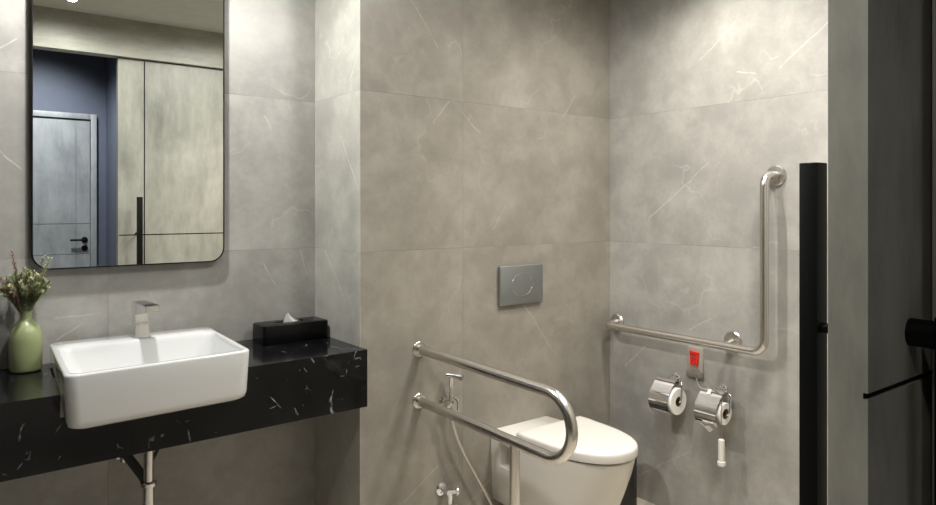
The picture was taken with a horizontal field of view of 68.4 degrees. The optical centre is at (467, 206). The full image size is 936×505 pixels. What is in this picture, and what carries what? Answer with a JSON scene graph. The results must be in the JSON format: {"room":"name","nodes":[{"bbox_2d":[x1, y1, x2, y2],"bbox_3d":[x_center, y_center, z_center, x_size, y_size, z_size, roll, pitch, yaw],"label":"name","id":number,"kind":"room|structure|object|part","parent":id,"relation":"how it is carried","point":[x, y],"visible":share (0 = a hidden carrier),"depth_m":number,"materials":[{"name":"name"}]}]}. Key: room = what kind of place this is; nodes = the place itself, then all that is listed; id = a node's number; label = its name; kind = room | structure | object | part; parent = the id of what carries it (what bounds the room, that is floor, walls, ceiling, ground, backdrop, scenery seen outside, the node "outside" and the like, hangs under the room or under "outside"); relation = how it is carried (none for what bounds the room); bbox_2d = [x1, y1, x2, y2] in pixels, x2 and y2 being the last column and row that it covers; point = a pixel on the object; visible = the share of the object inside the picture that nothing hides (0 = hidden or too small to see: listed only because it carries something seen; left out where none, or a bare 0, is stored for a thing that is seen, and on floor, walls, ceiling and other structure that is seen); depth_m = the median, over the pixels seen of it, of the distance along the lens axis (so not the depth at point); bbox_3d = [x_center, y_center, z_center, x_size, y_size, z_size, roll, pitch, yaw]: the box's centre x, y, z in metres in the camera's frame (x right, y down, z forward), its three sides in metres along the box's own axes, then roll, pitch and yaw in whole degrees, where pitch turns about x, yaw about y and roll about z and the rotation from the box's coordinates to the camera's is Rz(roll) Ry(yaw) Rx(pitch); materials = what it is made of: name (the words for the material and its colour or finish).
{"room":"public restroom","nodes":[
{"label":"public restroom","id":0,"kind":"room"},
{"bbox_2d":[0,0,314,504],"bbox_3d":[-1.362,0.085,2.214,1.826,2.450,0.100,0,0,-37],"label":"wall","id":1,"kind":"structure","parent":0,"point":[265,270],"depth_m":2.53,"materials":[{"name":"tile"}]},
{"bbox_2d":[31,0,224,269],"bbox_3d":[-1.121,-0.327,2.316,0.590,1.046,0.032,0,0,-37],"label":"wall mirror","id":2,"kind":"object","parent":1,"relation":"attached to","point":[128,96],"visible":0.94,"depth_m":2.29,"materials":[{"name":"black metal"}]},
{"bbox_2d":[140,451,156,504],"bbox_3d":[-1.042,0.865,2.164,0.068,0.601,0.368,0,0,-37],"label":"drain pipe","id":3,"kind":"object","parent":1,"relation":"attached to","point":[148,485],"visible":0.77,"depth_m":2.02,"materials":[{"name":"grey metal"}]},
{"bbox_2d":[122,455,143,482],"bbox_3d":[-1.013,0.847,2.075,0.120,0.327,0.030,0,0,-16],"label":"pipe","id":4,"kind":"object","parent":3,"relation":"attached to","point":[131,461],"visible":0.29,"depth_m":2.07,"materials":[{"name":"black metal"}]},
{"bbox_2d":[0,337,366,481],"bbox_3d":[-1.192,0.594,1.992,1.826,0.198,0.458,0,0,-37],"label":"countertop","id":5,"kind":"structure","parent":1,"relation":"attached to","point":[301,380],"depth_m":2.04,"materials":[{"name":"black stone"}]},
{"bbox_2d":[8,310,42,373],"bbox_3d":[-1.337,0.404,2.082,0.088,0.183,0.088,0,0,-37],"label":"flower vase","id":6,"kind":"object","parent":5,"relation":"on","point":[25,347],"visible":0.96,"depth_m":2.05,"materials":[{"name":"green ceramic"}]},
{"bbox_2d":[0,251,53,312],"bbox_3d":[-1.339,0.253,2.075,0.130,0.245,0.152,0,0,31],"label":"bouquet","id":7,"kind":"object","parent":6,"relation":"in","point":[24,293],"visible":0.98,"depth_m":2.06,"materials":[{"name":"green plant"}]},
{"bbox_2d":[50,327,248,428],"bbox_3d":[-0.951,0.490,2.054,0.500,0.144,0.513,0,0,-37],"label":"basin","id":8,"kind":"object","parent":5,"relation":"in","point":[115,379],"visible":0.98,"depth_m":1.92,"materials":[{"name":"white ceramic"}]},
{"bbox_2d":[129,300,159,338],"bbox_3d":[-1.024,0.360,2.178,0.056,0.115,0.162,0,0,-37],"label":"faucet","id":9,"kind":"object","parent":8,"relation":"on","point":[140,309],"visible":1,"depth_m":2.20,"materials":[{"name":"silver metal"}]},
{"bbox_3d":[-1.055,0.415,2.218,0.053,0.005,0.058,0,0,-40],"label":"plate","id":10,"kind":"part","parent":9,"relation":"part of","materials":[{"name":"silver metal"}]},
{"bbox_3d":[-1.022,0.323,2.180,0.042,0.041,0.160,0,0,-40],"label":"spout","id":11,"kind":"part","parent":9,"relation":"part of","materials":[{"name":"silver metal"}]},
{"bbox_2d":[253,316,327,345],"bbox_3d":[-0.663,0.461,2.577,0.254,0.068,0.116,0,0,-37],"label":"tissue box","id":12,"kind":"object","parent":5,"relation":"on","point":[265,333],"visible":0.99,"depth_m":2.53,"materials":[{"name":"black paint"}]},
{"bbox_2d":[283,313,299,321],"bbox_3d":[-0.655,0.417,2.587,0.090,0.047,0.012,0,0,-37],"label":"tissue","id":13,"kind":"object","parent":12,"relation":"on","point":[288,318],"visible":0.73,"depth_m":2.58,"materials":[{"name":"white paper"}]},
{"bbox_2d":[315,0,359,504],"bbox_3d":[-0.524,0.085,2.623,0.002,2.450,0.469,0,0,-37],"label":"wall","id":14,"kind":"structure","parent":0,"point":[337,22],"depth_m":2.58,"materials":[{"name":"tile"}]},
{"bbox_2d":[360,0,609,504],"bbox_3d":[0.001,0.085,3.024,1.320,2.450,0.469,0,0,-37],"label":"wall","id":15,"kind":"structure","parent":0,"point":[485,124],"depth_m":2.75,"materials":[{"name":"tile"}]},
{"bbox_2d":[436,482,460,504],"bbox_3d":[-0.072,1.093,2.633,0.077,0.067,0.063,0,0,-37],"label":"angle valve","id":16,"kind":"object","parent":15,"relation":"attached to","point":[441,489],"visible":1,"depth_m":2.63,"materials":[{"name":"silver metal"}]},
{"bbox_3d":[-0.050,1.088,2.633,0.040,0.036,0.036,0,0,-37],"label":"handle","id":17,"kind":"part","parent":16,"relation":"part of","materials":[{"name":"silver metal"}]},
{"bbox_2d":[438,373,492,504],"bbox_3d":[0.014,0.964,2.683,0.255,0.662,0.088,0,0,-37],"label":"bidet spray","id":18,"kind":"object","parent":15,"relation":"attached to","point":[443,401],"visible":0.91,"depth_m":2.63,"materials":[{"name":"grey metal"}]},
{"bbox_2d":[413,341,577,504],"bbox_3d":[0.062,0.907,2.267,0.060,0.805,0.806,0,0,-37],"label":"grab rail","id":19,"kind":"object","parent":15,"relation":"attached to","point":[516,444],"visible":1,"depth_m":2.14,"materials":[{"name":"silver metal"}]},
{"bbox_3d":[0.146,1.025,2.156,0.033,0.570,0.033,0,0,-37],"label":"leg","id":20,"kind":"part","parent":19,"relation":"part of","materials":[{"name":"silver metal"}]},
{"bbox_2d":[498,264,542,305],"bbox_3d":[0.222,0.324,2.886,0.238,0.162,0.019,0,0,-37],"label":"flush plate","id":21,"kind":"object","parent":15,"relation":"attached to","point":[517,284],"visible":1,"depth_m":2.87,"materials":[{"name":"grey metal"}]},
{"bbox_2d":[491,416,637,504],"bbox_3d":[0.393,1.034,2.665,0.357,0.345,0.577,0,0,-37],"label":"toilet","id":22,"kind":"object","parent":15,"relation":"attached to","point":[599,470],"visible":0.8,"depth_m":2.52,"materials":[{"name":"white ceramic"}]},
{"bbox_3d":[0.446,0.881,2.596,0.357,0.040,0.402,0,0,-37],"label":"lid","id":23,"kind":"part","parent":22,"relation":"part of","materials":[{"name":"white plastic"}]},
{"bbox_2d":[637,497,654,504],"bbox_3d":[0.601,1.360,0.737,3.350,0.100,4.840,0,0,-37],"label":"floor","id":24,"kind":"structure","parent":0,"point":[640,501],"depth_m":3.06,"materials":[{"name":"tile"}]},
{"bbox_2d":[620,457,636,504],"bbox_3d":[0.623,1.154,2.934,0.190,0.312,0.190,0,0,-37],"label":"waste bin","id":25,"kind":"object","parent":24,"relation":"on","point":[630,496],"visible":0.02,"depth_m":2.86,"materials":[{"name":"black plastic"}]},
{"bbox_2d":[610,0,827,504],"bbox_3d":[1.891,-0.165,1.720,0.100,2.950,4.836,0,0,-37],"label":"wall","id":26,"kind":"structure","parent":0,"point":[707,96],"depth_m":2.81,"materials":[{"name":"tile"}]},
{"bbox_2d":[648,373,682,415],"bbox_3d":[0.846,0.785,2.890,0.140,0.152,0.123,0,0,-37],"label":"toilet paper holder","id":27,"kind":"object","parent":26,"relation":"attached to","point":[661,388],"visible":0.99,"depth_m":2.87,"materials":[{"name":"silver metal"}]},
{"bbox_2d":[667,387,685,414],"bbox_3d":[0.841,0.805,2.888,0.110,0.110,0.098,0,0,-37],"label":"toilet paper roll","id":28,"kind":"object","parent":27,"relation":"on","point":[675,408],"visible":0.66,"depth_m":2.84,"materials":[{"name":"white paper"}]},
{"bbox_3d":[0.847,0.767,2.890,0.022,0.085,0.123,0,0,-37],"label":"arm","id":29,"kind":"part","parent":27,"relation":"part of","materials":[{"name":"silver metal"}]},
{"bbox_2d":[605,165,785,355],"bbox_3d":[0.890,0.208,2.869,0.093,0.731,0.845,0,0,-37],"label":"grab bar","id":30,"kind":"object","parent":26,"relation":"attached to","point":[775,175],"visible":1,"depth_m":2.56,"materials":[{"name":"silver metal"}]},
{"bbox_2d":[686,346,725,466],"bbox_3d":[0.962,0.790,2.771,0.046,0.415,0.264,0,0,-11],"label":"pull cord","id":31,"kind":"object","parent":26,"relation":"attached to","point":[695,354],"visible":0.98,"depth_m":2.84,"materials":[{"name":"grey plastic"}]},
{"bbox_2d":[686,370,703,378],"bbox_3d":[0.944,0.697,2.864,0.016,0.023,0.076,0,0,-37],"label":"switch","id":32,"kind":"object","parent":31,"relation":"attached to","point":[696,374],"depth_m":2.85,"materials":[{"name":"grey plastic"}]},
{"bbox_3d":[0.947,0.635,2.866,0.008,0.104,0.072,0,0,-37],"label":"plate","id":33,"kind":"part","parent":31,"relation":"part of","materials":[{"name":"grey plastic"}]},
{"bbox_3d":[0.956,0.776,2.753,0.092,0.244,0.184,0,0,-37],"label":"cord","id":34,"kind":"part","parent":31,"relation":"part of","materials":[{"name":"grey plastic"}]},
{"bbox_3d":[0.976,0.946,2.655,0.031,0.104,0.031,0,0,-37],"label":"pull handle","id":35,"kind":"part","parent":31,"relation":"part of","materials":[{"name":"white plastic"}]},
{"bbox_2d":[694,383,731,428],"bbox_3d":[0.980,0.785,2.715,0.140,0.152,0.123,0,0,-37],"label":"toilet paper holder","id":36,"kind":"object","parent":26,"relation":"attached to","point":[707,401],"visible":0.98,"depth_m":2.69,"materials":[{"name":"silver metal"}]},
{"bbox_2d":[699,401,731,431],"bbox_3d":[0.964,0.821,2.707,0.110,0.117,0.093,0,0,-37],"label":"toilet paper roll","id":37,"kind":"object","parent":36,"relation":"on","point":[725,419],"visible":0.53,"depth_m":2.67,"materials":[{"name":"white paper"}]},
{"bbox_3d":[0.980,0.767,2.715,0.022,0.085,0.123,0,0,-37],"label":"arm","id":38,"kind":"part","parent":36,"relation":"part of","materials":[{"name":"silver metal"}]},
{"bbox_2d":[932,0,935,504],"bbox_3d":[1.216,-0.165,1.295,1.488,2.950,0.100,0,0,-37],"label":"doorway","id":39,"kind":"structure","parent":26,"relation":"in","point":[933,1],"depth_m":0.88,"materials":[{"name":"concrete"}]},
{"bbox_2d":[799,0,935,504],"bbox_3d":[0.905,0.197,1.181,1.167,2.203,0.184,0,0,-37],"label":"door","id":40,"kind":"structure","parent":39,"relation":"attached to","point":[880,328],"depth_m":0.84,"materials":[{"name":"wood"}]},
{"bbox_3d":[0.478,0.344,0.955,0.030,0.811,0.025,0,0,-37],"label":"handle","id":41,"kind":"part","parent":40,"relation":"part of","materials":[{"name":"black metal"}]},
{"bbox_3d":[0.586,0.537,0.837,0.030,0.806,0.024,0,0,-37],"label":"handle","id":42,"kind":"part","parent":40,"relation":"part of","materials":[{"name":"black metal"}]}
]}

